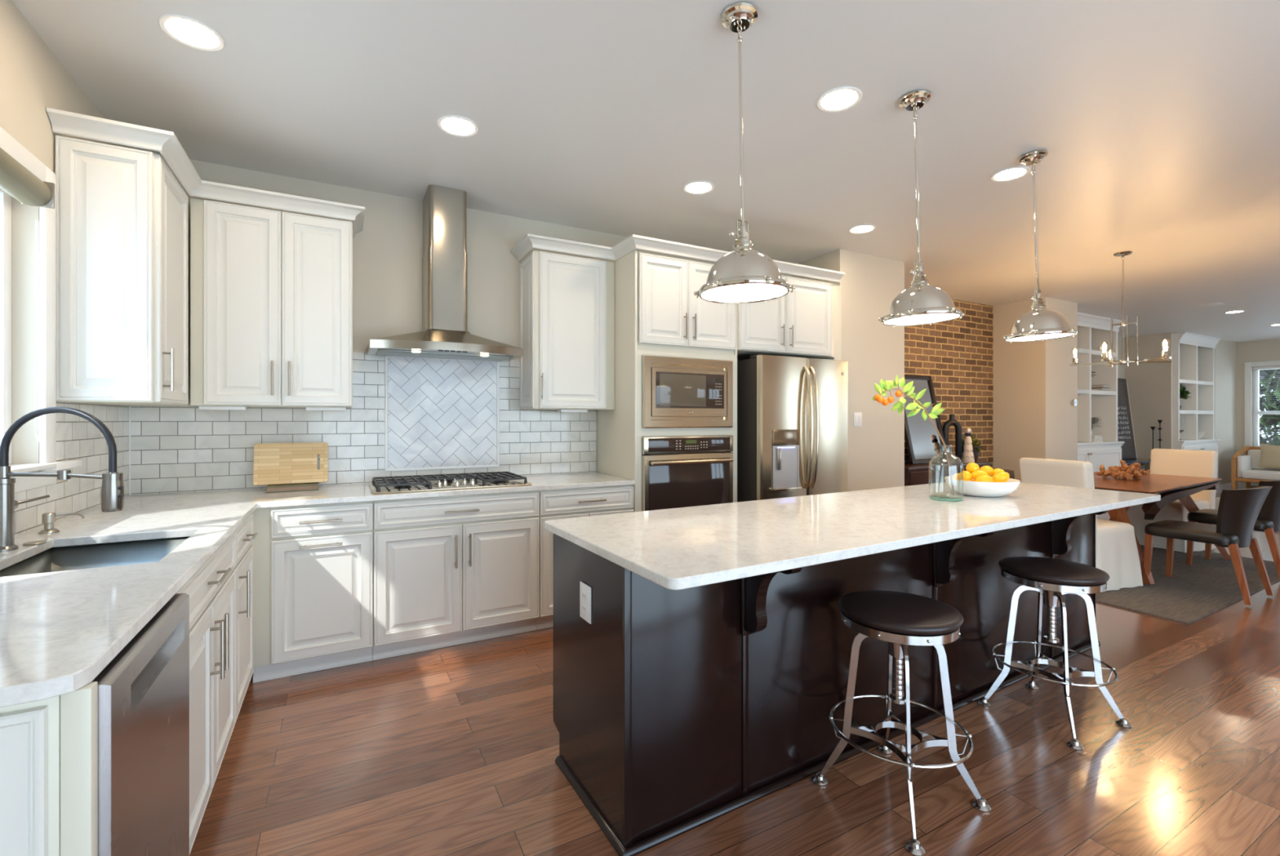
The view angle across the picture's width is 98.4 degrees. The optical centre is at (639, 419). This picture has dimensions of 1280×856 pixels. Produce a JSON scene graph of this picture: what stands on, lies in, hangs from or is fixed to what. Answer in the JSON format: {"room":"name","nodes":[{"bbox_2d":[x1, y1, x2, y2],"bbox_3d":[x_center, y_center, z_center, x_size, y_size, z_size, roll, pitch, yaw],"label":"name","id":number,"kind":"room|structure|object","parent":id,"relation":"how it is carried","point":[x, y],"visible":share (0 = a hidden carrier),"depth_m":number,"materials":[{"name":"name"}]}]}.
{"room":"kitchen","nodes":[
{"label":"kitchen","id":0,"kind":"room"},
{"bbox_2d":[0,0,128,483],"bbox_3d":[-1.456,-0.069,0.419,0.150,2.774,5.700,0,0,-28],"label":"wall","id":1,"kind":"structure","parent":0,"point":[33,80],"depth_m":2.07,"materials":[{"name":"beige paint"}]},
{"bbox_2d":[0,126,82,493],"bbox_3d":[-2.037,-0.357,1.547,0.200,1.220,1.658,0,0,-28],"label":"window","id":2,"kind":"structure","parent":1,"relation":"in","point":[47,463],"depth_m":2.09,"materials":[{"name":"white paint"}]},
{"bbox_2d":[0,147,54,208],"bbox_3d":[-1.865,-0.797,1.454,0.105,0.100,1.116,0,0,-28],"label":"roller blind","id":3,"kind":"object","parent":2,"relation":"attached to","point":[16,180],"visible":1,"depth_m":1.82,"materials":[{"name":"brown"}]},
{"bbox_2d":[35,219,40,442],"bbox_3d":[-2.242,-0.328,2.058,0.006,0.827,0.034,0,0,-28],"label":"blind cord","id":4,"kind":"object","parent":2,"relation":"hanging from","point":[38,357],"visible":1,"depth_m":2.06,"materials":[{"name":"white plastic"}]},
{"bbox_2d":[54,134,196,406],"bbox_3d":[-2.374,-0.605,2.661,0.360,1.063,0.878,0,0,-28],"label":"upper cabinet","id":5,"kind":"object","parent":1,"relation":"attached to","point":[122,217],"visible":0.97,"depth_m":2.29,"materials":[{"name":"beige wood"}]},
{"bbox_2d":[134,152,791,495],"bbox_3d":[-0.762,-0.069,4.119,4.890,2.774,0.150,0,0,-28],"label":"wall","id":6,"kind":"structure","parent":0,"point":[388,251],"depth_m":3.61,"materials":[{"name":"beige paint"}]},
{"bbox_2d":[190,197,352,408],"bbox_3d":[-2.040,-0.605,3.121,0.737,1.063,0.385,0,0,-28],"label":"upper cabinet","id":7,"kind":"object","parent":6,"relation":"attached to","point":[271,291],"visible":0.99,"depth_m":2.97,"materials":[{"name":"beige wood"}]},
{"bbox_2d":[46,107,364,238],"bbox_3d":[-2.006,-1.174,2.806,0.513,0.070,1.458,0,0,26],"label":"crown molding","id":8,"kind":"structure","parent":7,"relation":"attached to","point":[64,122],"depth_m":2.58,"materials":[{"name":"white paint"}]},
{"bbox_2d":[199,405,247,410],"bbox_3d":[-2.240,-0.063,2.974,0.200,0.020,0.080,0,0,-28],"label":"light","id":9,"kind":"object","parent":7,"relation":"attached to","point":[201,407],"visible":0.98,"depth_m":2.94,"materials":[{"name":"white plastic"}]},
{"bbox_2d":[306,407,346,410],"bbox_3d":[-1.818,-0.063,3.202,0.200,0.020,0.080,0,0,-28],"label":"light","id":10,"kind":"object","parent":7,"relation":"attached to","point":[307,408],"visible":0.97,"depth_m":3.17,"materials":[{"name":"white plastic"}]},
{"bbox_2d":[14,351,596,536],"bbox_3d":[-0.900,-0.011,2.424,2.734,0.830,2.699,0,0,-28],"label":"tile backsplash","id":11,"kind":"structure","parent":6,"relation":"attached to","point":[161,450],"depth_m":3.20,"materials":[{"name":"white tile"}]},
{"bbox_2d":[384,355,499,471],"bbox_3d":[-1.314,-0.045,3.719,0.733,0.757,0.012,0,0,-28],"label":"tile panel","id":12,"kind":"object","parent":11,"relation":"attached to","point":[440,414],"visible":0.99,"depth_m":3.70,"materials":[{"name":"white tile"}]},
{"bbox_2d":[367,184,523,361],"bbox_3d":[-1.221,-0.927,3.500,0.894,1.056,0.497,0,0,-28],"label":"range hood","id":13,"kind":"object","parent":6,"relation":"attached to","point":[444,335],"visible":1,"depth_m":3.44,"materials":[{"name":"silver metal"}]},
{"bbox_2d":[519,250,614,410],"bbox_3d":[-0.513,-0.603,3.946,0.606,1.058,0.385,0,0,-28],"label":"upper cabinet","id":14,"kind":"object","parent":6,"relation":"attached to","point":[566,303],"visible":0.99,"depth_m":3.81,"materials":[{"name":"beige wood"}]},
{"bbox_2d":[557,409,587,412],"bbox_3d":[-0.480,-0.063,3.925,0.200,0.020,0.080,0,0,-28],"label":"light","id":15,"kind":"object","parent":14,"relation":"attached to","point":[558,411],"visible":0.9,"depth_m":3.89,"materials":[{"name":"white plastic"}]},
{"bbox_2d":[737,274,841,360],"bbox_3d":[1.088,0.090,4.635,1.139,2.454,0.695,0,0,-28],"label":"upper cabinet","id":16,"kind":"object","parent":6,"relation":"attached to","point":[806,322],"visible":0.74,"depth_m":4.38,"materials":[{"name":"beige wood"}]},
{"bbox_2d":[11,0,1279,342],"bbox_3d":[5.436,-1.496,4.598,16.250,0.080,6.800,0,0,-28],"label":"ceiling","id":17,"kind":"structure","parent":0,"point":[1157,122],"depth_m":2.66,"materials":[{"name":"white paint"}]},
{"bbox_2d":[158,13,225,51],"bbox_3d":[-1.682,-1.452,2.077,0.196,0.006,0.196,0,0,-28],"label":"recessed light","id":18,"kind":"object","parent":17,"relation":"in","point":[191,32],"visible":1,"depth_m":2.07,"materials":[{"name":"white paint"}]},
{"bbox_2d":[436,115,478,137],"bbox_3d":[-0.901,-1.452,2.736,0.196,0.006,0.196,0,0,-28],"label":"recessed light","id":19,"kind":"object","parent":17,"relation":"in","point":[454,125],"visible":1,"depth_m":2.73,"materials":[{"name":"white paint"}]},
{"bbox_2d":[683,180,714,194],"bbox_3d":[0.367,-1.452,3.457,0.196,0.006,0.196,0,0,-28],"label":"recessed light","id":20,"kind":"object","parent":17,"relation":"in","point":[697,187],"visible":1,"depth_m":3.45,"materials":[{"name":"white paint"}]},
{"bbox_2d":[693,1,795,304],"bbox_3d":[0.365,-0.952,1.984,0.339,1.008,0.356,-1,0,-28],"label":"pendant light","id":21,"kind":"object","parent":17,"relation":"hanging from","point":[744,274],"visible":1,"depth_m":1.94,"materials":[{"name":"silver metal"}]},
{"bbox_2d":[701,284,786,302],"bbox_3d":[0.372,-0.457,1.984,0.309,0.004,0.309,-1,0,-28],"label":"diffuser","id":22,"kind":"object","parent":21,"relation":"attached to","point":[740,292],"depth_m":1.98,"materials":[{"name":"white glass"}]},
{"bbox_2d":[816,86,862,111],"bbox_3d":[0.904,-1.452,2.509,0.196,0.006,0.196,0,0,-28],"label":"recessed light","id":23,"kind":"object","parent":17,"relation":"in","point":[842,98],"visible":1,"depth_m":2.50,"materials":[{"name":"white paint"}]},
{"bbox_2d":[848,224,875,234],"bbox_3d":[1.692,-1.452,4.211,0.196,0.006,0.196,0,0,-28],"label":"recessed light","id":24,"kind":"object","parent":17,"relation":"in","point":[862,228],"visible":1,"depth_m":4.21,"materials":[{"name":"white paint"}]},
{"bbox_2d":[878,89,964,327],"bbox_3d":[1.255,-0.952,2.496,0.339,1.008,0.356,-2,0,-28],"label":"pendant light","id":25,"kind":"object","parent":17,"relation":"hanging from","point":[922,303],"visible":1,"depth_m":2.45,"materials":[{"name":"silver metal"}]},
{"bbox_2d":[884,313,959,324],"bbox_3d":[1.269,-0.458,2.496,0.309,0.004,0.309,-2,0,-28],"label":"diffuser","id":26,"kind":"object","parent":25,"relation":"attached to","point":[892,318],"depth_m":2.49,"materials":[{"name":"white glass"}]},
{"bbox_2d":[990,166,1030,182],"bbox_3d":[2.189,-1.452,3.269,0.196,0.006,0.196,0,0,-28],"label":"recessed light","id":27,"kind":"object","parent":17,"relation":"in","point":[1015,172],"visible":1,"depth_m":3.27,"materials":[{"name":"white paint"}]},
{"bbox_2d":[1002,149,1076,342],"bbox_3d":[2.197,-0.950,3.040,0.324,1.015,0.361,0,0,-18],"label":"pendant light","id":28,"kind":"object","parent":17,"relation":"hanging from","point":[1040,323],"visible":1,"depth_m":3.00,"materials":[{"name":"silver metal"}]},
{"bbox_2d":[1007,333,1073,341],"bbox_3d":[2.197,-0.458,3.039,0.309,0.004,0.309,-2,0,-28],"label":"diffuser","id":29,"kind":"object","parent":28,"relation":"attached to","point":[1050,335],"depth_m":3.05,"materials":[{"name":"white glass"}]},
{"bbox_2d":[1069,250,1171,367],"bbox_3d":[4.183,-0.964,4.803,0.675,0.984,0.708,0,0,-28],"label":"chandelier","id":30,"kind":"object","parent":17,"relation":"hanging from","point":[1165,357],"visible":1,"depth_m":4.79,"materials":[{"name":"silver metal"}]},
{"bbox_2d":[1190,302,1225,307],"bbox_3d":[7.183,-1.453,6.992,0.260,0.006,0.250,0,0,-28],"label":"ceiling vent","id":31,"kind":"object","parent":17,"relation":"in","point":[1215,304],"visible":1,"depth_m":6.97,"materials":[{"name":"white paint"}]},
{"bbox_2d":[189,492,1279,855],"bbox_3d":[5.436,1.348,4.598,16.250,0.060,6.800,0,0,-28],"label":"floor","id":32,"kind":"structure","parent":0,"point":[454,750],"depth_m":2.10,"materials":[{"name":"brown wood"}]},
{"bbox_2d":[0,681,97,855],"bbox_3d":[-1.176,0.876,0.746,0.647,0.882,0.050,0,0,-28],"label":"cabinet end panel","id":33,"kind":"object","parent":32,"relation":"on","point":[49,747],"visible":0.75,"depth_m":0.87,"materials":[{"name":"beige wood"}]},
{"bbox_2d":[91,593,189,855],"bbox_3d":[-1.312,0.880,1.028,0.642,0.874,0.570,0,0,-28],"label":"dishwasher","id":34,"kind":"object","parent":32,"relation":"on","point":[144,691],"visible":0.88,"depth_m":1.13,"materials":[{"name":"silver metal"}]},
{"bbox_2d":[175,533,235,854],"bbox_3d":[-1.661,0.876,1.668,0.669,0.882,0.872,0,0,-28],"label":"base cabinet","id":35,"kind":"object","parent":32,"relation":"on","point":[211,590],"visible":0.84,"depth_m":1.78,"materials":[{"name":"beige wood"}]},
{"bbox_2d":[231,513,257,724],"bbox_3d":[-2.158,0.876,2.588,0.669,0.882,1.212,0,0,-28],"label":"base cabinet","id":36,"kind":"object","parent":32,"relation":"on","point":[244,535],"visible":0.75,"depth_m":2.35,"materials":[{"name":"beige wood"}]},
{"bbox_2d":[0,472,635,707],"bbox_3d":[-0.893,0.419,2.414,2.732,0.030,2.719,0,0,-28],"label":"countertop","id":37,"kind":"structure","parent":36,"relation":"on","point":[60,630],"depth_m":1.42,"materials":[{"name":"white stone"}]},
{"bbox_2d":[22,540,46,546],"bbox_3d":[-1.968,0.401,1.797,0.054,0.006,0.054,0,0,-28],"label":"switch","id":38,"kind":"object","parent":37,"relation":"on","point":[40,542],"visible":1,"depth_m":1.79,"materials":[{"name":"silver metal"}]},
{"bbox_2d":[38,512,84,533],"bbox_3d":[-2.086,0.369,1.994,0.120,0.070,0.052,0,0,-28],"label":"soap dispenser","id":39,"kind":"object","parent":37,"relation":"on","point":[48,519],"visible":1,"depth_m":1.97,"materials":[{"name":"silver metal"}]},
{"bbox_2d":[0,406,124,552],"bbox_3d":[-1.822,0.181,1.723,0.387,0.445,0.163,0,0,16],"label":"faucet","id":40,"kind":"object","parent":37,"relation":"on","point":[113,485],"visible":1,"depth_m":1.71,"materials":[{"name":"silver metal"}]},
{"bbox_2d":[0,537,189,577],"bbox_3d":[-1.683,0.542,1.723,0.414,0.215,0.574,0,0,-28],"label":"sink","id":41,"kind":"object","parent":37,"relation":"in","point":[122,553],"visible":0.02,"depth_m":1.93,"materials":[{"name":"silver metal"}]},
{"bbox_2d":[266,483,318,493],"bbox_3d":[-1.981,0.388,3.156,0.250,0.032,0.105,0,0,-29],"label":"stand","id":42,"kind":"object","parent":37,"relation":"on","point":[304,486],"visible":1,"depth_m":3.12,"materials":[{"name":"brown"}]},
{"bbox_2d":[253,442,328,485],"bbox_3d":[-2.022,0.253,3.210,0.364,0.235,0.075,0,0,-30],"label":"cutting board","id":43,"kind":"object","parent":42,"relation":"on","point":[274,464],"visible":1,"depth_m":3.20,"materials":[{"name":"brown wood"}]},
{"bbox_2d":[368,471,532,494],"bbox_3d":[-1.178,0.381,3.428,0.890,0.046,0.510,0,0,-28],"label":"gas cooktop","id":44,"kind":"object","parent":37,"relation":"in","point":[400,484],"visible":1,"depth_m":3.35,"materials":[{"name":"silver metal"}]},
{"bbox_2d":[251,501,373,683],"bbox_3d":[-1.804,0.876,3.086,0.540,0.882,0.669,0,0,-28],"label":"base cabinet","id":45,"kind":"object","parent":32,"relation":"on","point":[313,565],"visible":0.91,"depth_m":2.83,"materials":[{"name":"beige wood"}]},
{"bbox_2d":[372,490,538,661],"bbox_3d":[-1.161,0.876,3.433,0.921,0.882,0.669,0,0,-28],"label":"base cabinet","id":46,"kind":"object","parent":32,"relation":"on","point":[448,571],"visible":0.94,"depth_m":3.15,"materials":[{"name":"beige wood"}]},
{"bbox_2d":[535,484,633,630],"bbox_3d":[-0.467,0.876,3.809,0.655,0.882,0.669,0,0,-28],"label":"base cabinet","id":47,"kind":"object","parent":32,"relation":"on","point":[564,504],"visible":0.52,"depth_m":3.47,"materials":[{"name":"beige wood"}]},
{"bbox_2d":[596,250,737,512],"bbox_3d":[0.208,0.090,4.159,0.860,2.454,0.695,0,0,-28],"label":"tall cabinet","id":48,"kind":"object","parent":32,"relation":"on","point":[658,312],"visible":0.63,"depth_m":3.85,"materials":[{"name":"beige wood"}]},
{"bbox_2d":[510,233,844,282],"bbox_3d":[0.436,-1.174,4.004,2.671,0.070,0.557,0,0,-14],"label":"crown molding","id":49,"kind":"structure","parent":48,"relation":"attached to","point":[530,242],"depth_m":3.82,"materials":[{"name":"white paint"}]},
{"bbox_2d":[641,435,733,511],"bbox_3d":[0.244,0.467,4.084,0.746,0.703,0.589,0,0,-28],"label":"wall oven","id":50,"kind":"object","parent":48,"relation":"in","point":[677,471],"visible":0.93,"depth_m":3.85,"materials":[{"name":"black metal"}]},
{"bbox_2d":[641,355,733,428],"bbox_3d":[0.244,-0.189,4.084,0.746,0.490,0.487,0,0,-28],"label":"microwave","id":51,"kind":"object","parent":48,"relation":"in","point":[677,392],"visible":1,"depth_m":3.86,"materials":[{"name":"silver metal"}]},
{"bbox_2d":[737,355,848,502],"bbox_3d":[1.113,0.403,4.525,0.905,1.770,0.858,0,0,-28],"label":"refrigerator","id":52,"kind":"object","parent":32,"relation":"on","point":[793,411],"visible":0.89,"depth_m":4.17,"materials":[{"name":"grey metal"}]},
{"bbox_2d":[773,486,801,492],"bbox_3d":[1.091,0.513,4.088,0.260,0.020,0.030,0,0,-28],"label":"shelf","id":53,"kind":"object","parent":52,"relation":"attached to","point":[775,489],"depth_m":4.09,"materials":[{"name":"silver metal"}]},
{"bbox_2d":[553,511,1107,855],"bbox_3d":[1.221,0.876,2.618,3.175,0.882,0.827,0,0,-30],"label":"kitchen island","id":54,"kind":"object","parent":32,"relation":"on","point":[676,713],"visible":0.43,"depth_m":1.98,"materials":[{"name":"brown wood"}]},
{"bbox_2d":[579,581,591,624],"bbox_3d":[-0.190,0.632,1.913,0.009,0.125,0.088,0,0,-30],"label":"power outlet","id":55,"kind":"object","parent":54,"relation":"attached to","point":[584,590],"visible":1,"depth_m":1.91,"materials":[{"name":"white plastic"}]},
{"bbox_2d":[544,482,1160,590],"bbox_3d":[1.210,0.419,2.592,3.154,0.030,0.943,0,0,-30],"label":"island countertop","id":56,"kind":"structure","parent":54,"relation":"on","point":[678,548],"depth_m":2.12,"materials":[{"name":"white stone"}]},
{"bbox_2d":[928,444,963,501],"bbox_3d":[1.550,0.266,2.800,0.155,0.276,0.155,0,0,-28],"label":"glass bottle vase","id":57,"kind":"object","parent":56,"relation":"on","point":[936,497],"visible":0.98,"depth_m":2.77,"materials":[{"name":"green"}]},
{"bbox_2d":[871,374,955,495],"bbox_3d":[1.390,0.078,2.800,0.411,0.613,0.061,0,0,-2],"label":"branch","id":58,"kind":"object","parent":57,"relation":"in","point":[886,386],"visible":1,"depth_m":2.80,"materials":[{"name":"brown plant"}]},
{"bbox_2d":[944,475,1020,497],"bbox_3d":[1.834,0.361,2.970,0.349,0.086,0.349,0,0,-28],"label":"fruit bowl","id":59,"kind":"object","parent":56,"relation":"on","point":[979,489],"visible":0.84,"depth_m":2.85,"materials":[{"name":"white ceramic"}]},
{"bbox_2d":[958,471,972,481],"bbox_3d":[1.731,0.303,2.940,0.062,0.063,0.062,0,0,-26],"label":"lemon","id":60,"kind":"object","parent":59,"relation":"in","point":[964,475],"visible":0.9,"depth_m":2.92,"materials":[{"name":"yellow food"}]},
{"bbox_2d":[970,470,987,480],"bbox_3d":[1.802,0.299,2.935,0.076,0.063,0.074,0,0,43],"label":"lemon","id":61,"kind":"object","parent":59,"relation":"in","point":[975,473],"visible":0.54,"depth_m":2.92,"materials":[{"name":"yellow food"}]},
{"bbox_2d":[965,462,979,473],"bbox_3d":[1.788,0.261,2.970,0.062,0.063,0.062,0,0,-37],"label":"lemon","id":62,"kind":"object","parent":61,"relation":"on","point":[971,467],"visible":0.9,"depth_m":2.95,"materials":[{"name":"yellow food"}]},
{"bbox_2d":[974,475,993,482],"bbox_3d":[1.796,0.318,2.885,0.076,0.063,0.074,0,0,-44],"label":"lemon","id":63,"kind":"object","parent":59,"relation":"in","point":[982,478],"visible":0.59,"depth_m":2.86,"materials":[{"name":"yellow food"}]},
{"bbox_2d":[979,466,993,476],"bbox_3d":[1.895,0.282,3.020,0.066,0.063,0.065,0,0,39],"label":"lemon","id":64,"kind":"object","parent":59,"relation":"in","point":[988,470],"visible":0.68,"depth_m":3.00,"materials":[{"name":"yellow food"}]},
{"bbox_2d":[991,471,1009,482],"bbox_3d":[1.909,0.308,2.925,0.081,0.068,0.068,0,0,28],"label":"lemon","id":65,"kind":"object","parent":59,"relation":"in","point":[1001,477],"visible":0.74,"depth_m":2.90,"materials":[{"name":"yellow food"}]},
{"bbox_2d":[791,248,904,491],"bbox_3d":[1.897,-0.069,5.225,0.840,2.774,0.733,0,0,-28],"label":"wall pier","id":66,"kind":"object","parent":32,"relation":"on","point":[873,350],"visible":0.43,"depth_m":4.89,"materials":[{"name":"beige paint"}]},
{"bbox_2d":[853,412,862,426],"bbox_3d":[1.894,-0.004,4.800,0.100,0.120,0.010,0,0,-28],"label":"light switch","id":67,"kind":"object","parent":66,"relation":"attached to","point":[857,415],"visible":1,"depth_m":4.80,"materials":[{"name":"white plastic"}]},
{"bbox_2d":[812,591,991,855],"bbox_3d":[0.908,0.985,1.944,0.454,0.665,0.454,0,0,-25],"label":"bar stool","id":68,"kind":"object","parent":32,"relation":"on","point":[902,620],"visible":1,"depth_m":1.90,"materials":[{"name":"black"}]},
{"bbox_2d":[904,460,990,486],"bbox_3d":[3.215,0.898,6.048,1.420,0.838,0.488,0,0,-28],"label":"sideboard","id":69,"kind":"object","parent":32,"relation":"on","point":[914,474],"visible":0.23,"depth_m":5.72,"materials":[{"name":"brown wood"}]},
{"bbox_2d":[904,374,947,464],"bbox_3d":[3.117,-0.014,6.123,0.630,0.982,0.245,0,0,-28],"label":"leaning mirror","id":70,"kind":"object","parent":69,"relation":"on","point":[922,439],"visible":0.69,"depth_m":6.11,"materials":[{"name":"black mirror"}]},
{"bbox_2d":[942,414,962,462],"bbox_3d":[3.531,0.207,6.251,0.216,0.540,0.068,0,0,0],"label":"vase","id":71,"kind":"object","parent":69,"relation":"on","point":[958,431],"visible":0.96,"depth_m":6.22,"materials":[{"name":"black ceramic"}]},
{"bbox_2d":[961,427,974,463],"bbox_3d":[3.638,0.280,6.127,0.128,0.392,0.128,0,0,-28],"label":"bottle","id":72,"kind":"object","parent":69,"relation":"on","point":[967,456],"visible":0.99,"depth_m":6.10,"materials":[{"name":"beige ceramic"}]},
{"bbox_2d":[962,435,982,462],"bbox_3d":[3.773,0.319,6.321,0.289,0.316,0.291,0,0,-28],"label":"potted plant","id":73,"kind":"object","parent":69,"relation":"on","point":[976,449],"visible":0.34,"depth_m":6.24,"materials":[{"name":"green plant"}]},
{"bbox_2d":[977,556,1132,751],"bbox_3d":[1.840,0.985,2.471,0.454,0.665,0.454,0,0,-31],"label":"bar stool","id":74,"kind":"object","parent":32,"relation":"on","point":[1052,579],"visible":1,"depth_m":2.42,"materials":[{"name":"black"}]},
{"bbox_2d":[1077,312,1124,472],"bbox_3d":[6.138,-0.069,7.837,2.075,2.772,0.449,0,0,-28],"label":"bookcase","id":75,"kind":"object","parent":32,"relation":"on","point":[1094,331],"visible":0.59,"depth_m":7.96,"materials":[{"name":"beige paint"}]},
{"bbox_2d":[1121,458,1150,471],"bbox_3d":[8.003,0.995,9.103,1.690,0.644,0.555,0,0,-28],"label":"media console","id":76,"kind":"object","parent":32,"relation":"on","point":[1144,463],"visible":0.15,"depth_m":8.91,"materials":[{"name":"black wood"}]},
{"bbox_2d":[1117,377,1137,459],"bbox_3d":[8.039,-0.035,9.384,1.340,1.415,0.176,0,0,-28],"label":"chalkboard","id":77,"kind":"object","parent":76,"relation":"on","point":[1126,433],"visible":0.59,"depth_m":9.58,"materials":[{"name":"grey stone"}]},
{"bbox_2d":[1095,545,1279,624],"bbox_3d":[4.346,1.312,4.984,2.800,0.011,1.745,0,0,-28],"label":"dining rug","id":78,"kind":"object","parent":32,"relation":"on","point":[1197,591],"visible":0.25,"depth_m":4.29,"materials":[{"name":"grey carpet"}]},
{"bbox_2d":[991,468,1014,479],"bbox_3d":[3.554,0.896,5.229,0.580,0.826,0.639,0,0,-28],"label":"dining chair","id":79,"kind":"object","parent":78,"relation":"on","point":[1011,474],"visible":0.02,"depth_m":5.49,"materials":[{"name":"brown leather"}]},
{"bbox_2d":[1018,457,1142,592],"bbox_3d":[3.565,0.811,4.498,0.651,0.986,0.583,0,0,-18],"label":"slipcovered chair","id":80,"kind":"object","parent":78,"relation":"on","point":[1117,554],"visible":0.42,"depth_m":4.28,"materials":[{"name":"beige fabric"}]},
{"bbox_2d":[1016,471,1231,585],"bbox_3d":[4.536,0.936,5.181,1.850,0.753,1.050,0,0,-28],"label":"dining table","id":81,"kind":"object","parent":78,"relation":"on","point":[1171,488],"visible":0.57,"depth_m":4.73,"materials":[{"name":"brown wood"}]},
{"bbox_2d":[1095,460,1150,480],"bbox_3d":[4.564,0.476,5.245,0.398,0.184,0.379,0,0,-28],"label":"sculpture","id":82,"kind":"object","parent":81,"relation":"on","point":[1126,472],"visible":1,"depth_m":5.15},
{"bbox_2d":[1126,448,1217,552],"bbox_3d":[5.522,0.811,5.770,0.651,0.986,0.583,0,0,-22],"label":"slipcovered chair","id":83,"kind":"object","parent":78,"relation":"on","point":[1188,463],"visible":0.47,"depth_m":5.70,"materials":[{"name":"beige fabric"}]},
{"bbox_2d":[1142,485,1274,605],"bbox_3d":[4.359,0.896,4.245,0.580,0.826,0.639,0,0,-28],"label":"dining chair","id":84,"kind":"object","parent":78,"relation":"on","point":[1238,510],"visible":1,"depth_m":4.03,"materials":[{"name":"black leather"}]},
{"bbox_2d":[1186,480,1279,580],"bbox_3d":[5.268,0.896,4.815,0.580,0.826,0.639,0,0,-28],"label":"dining chair","id":85,"kind":"object","parent":78,"relation":"on","point":[1268,521],"visible":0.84,"depth_m":4.58,"materials":[{"name":"black leather"}]},
{"bbox_2d":[1173,332,1221,493],"bbox_3d":[9.620,-0.069,9.722,1.585,2.772,0.454,0,0,-28],"label":"bookcase","id":86,"kind":"object","parent":32,"relation":"on","point":[1193,354],"visible":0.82,"depth_m":9.70,"materials":[{"name":"beige paint"}]},
{"bbox_2d":[1179,384,1191,410],"bbox_3d":[9.209,-0.395,9.482,0.365,0.464,0.393,0,0,21],"label":"plant","id":87,"kind":"object","parent":86,"relation":"on","point":[1183,393],"visible":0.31,"depth_m":9.37,"materials":[{"name":"green plant"}]},
{"bbox_2d":[1231,445,1279,489],"bbox_3d":[11.252,0.896,9.027,0.775,0.842,2.050,0,0,-28],"label":"sofa","id":88,"kind":"object","parent":32,"relation":"on","point":[1245,464],"visible":0.8,"depth_m":9.71,"materials":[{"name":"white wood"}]},
{"bbox_2d":[1236,455,1251,477],"bbox_3d":[10.738,0.828,9.815,0.500,0.380,0.067,0,0,-28],"label":"cushion","id":89,"kind":"object","parent":88,"relation":"on","point":[1244,462],"depth_m":9.72,"materials":[{"name":"white fabric"}]},
{"bbox_2d":[1241,469,1279,480],"bbox_3d":[11.215,0.955,9.006,0.690,0.133,1.800,0,0,-28],"label":"seat cushion","id":90,"kind":"object","parent":88,"relation":"on","point":[1246,474],"depth_m":9.49,"materials":[{"name":"white fabric"}]},
{"bbox_2d":[1248,449,1279,470],"bbox_3d":[11.481,0.711,9.150,0.155,0.345,1.940,0,0,-28],"label":"cushion","id":91,"kind":"object","parent":88,"relation":"on","point":[1255,454],"depth_m":9.87,"materials":[{"name":"white fabric"}]},
{"bbox_2d":[1258,444,1279,469],"bbox_3d":[11.060,0.658,9.514,0.160,0.483,0.582,0,0,-28],"label":"throw pillow","id":92,"kind":"object","parent":88,"relation":"on","point":[1270,454],"visible":1,"depth_m":9.61,"materials":[{"name":"beige fabric"}]},
{"bbox_2d":[904,298,993,468],"bbox_3d":[3.269,-0.069,6.473,2.760,2.774,0.142,0,0,-28],"label":"brick wall","id":93,"kind":"structure","parent":0,"point":[957,354],"depth_m":6.75,"materials":[{"name":"brown brick"}]},
{"bbox_2d":[993,297,1077,479],"bbox_3d":[4.955,-0.069,7.044,0.750,2.774,0.740,0,0,-28],"label":"wall","id":94,"kind":"structure","parent":0,"point":[1035,385],"depth_m":6.78,"materials":[{"name":"beige paint"}]},
{"bbox_2d":[1117,333,1173,458],"bbox_3d":[7.570,-0.069,8.957,6.050,2.774,0.740,0,0,-28],"label":"wall","id":95,"kind":"structure","parent":0,"point":[1150,385],"depth_m":9.51,"materials":[{"name":"beige paint"}]},
{"bbox_2d":[1214,340,1235,484],"bbox_3d":[10.791,-0.069,10.474,1.240,2.774,0.495,0,0,-28],"label":"wall column","id":96,"kind":"structure","parent":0,"point":[1224,351],"depth_m":10.19,"materials":[{"name":"beige paint"}]},
{"bbox_2d":[1216,482,1236,493],"bbox_3d":[10.821,1.251,10.198,1.010,0.135,0.016,0,0,-28],"label":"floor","id":97,"kind":"structure","parent":96,"relation":"attached to","point":[1224,486],"depth_m":10.13,"materials":[{"name":"white paint"}]},
{"bbox_2d":[1235,339,1279,489],"bbox_3d":[12.682,-0.069,8.017,0.150,2.774,5.625,0,0,-28],"label":"wall","id":98,"kind":"structure","parent":0,"point":[1263,350],"depth_m":10.37,"materials":[{"name":"beige paint"}]},
{"bbox_2d":[1237,482,1258,489],"bbox_3d":[12.609,1.251,7.975,0.016,0.135,5.580,0,0,-28],"label":"baseboard","id":99,"kind":"structure","parent":98,"relation":"attached to","point":[1240,486],"depth_m":10.37,"materials":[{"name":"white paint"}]},
{"bbox_2d":[1244,360,1279,447],"bbox_3d":[11.911,-0.244,9.348,0.180,1.655,2.380,0,0,-28],"label":"window","id":100,"kind":"structure","parent":98,"relation":"in","point":[1247,366],"depth_m":10.28,"materials":[{"name":"white paint"}]},
{"bbox_2d":[1253,365,1279,446],"bbox_3d":[11.907,-0.220,9.346,0.040,1.513,2.120,0,0,-28],"label":"blind","id":101,"kind":"object","parent":100,"relation":"attached to","point":[1275,367],"visible":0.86,"depth_m":10.09,"materials":[{"name":"white paint"}]},
{"label":"outside","id":102,"kind":"structure","parent":0,"visible":0},
{"bbox_2d":[1259,368,1279,445],"bbox_3d":[14.990,0.075,14.791,5.316,6.910,5.343,0,0,-28],"label":"tree","id":103,"kind":"object","parent":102,"point":[1263,403],"visible":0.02,"depth_m":12.77,"materials":[{"name":"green plant"}]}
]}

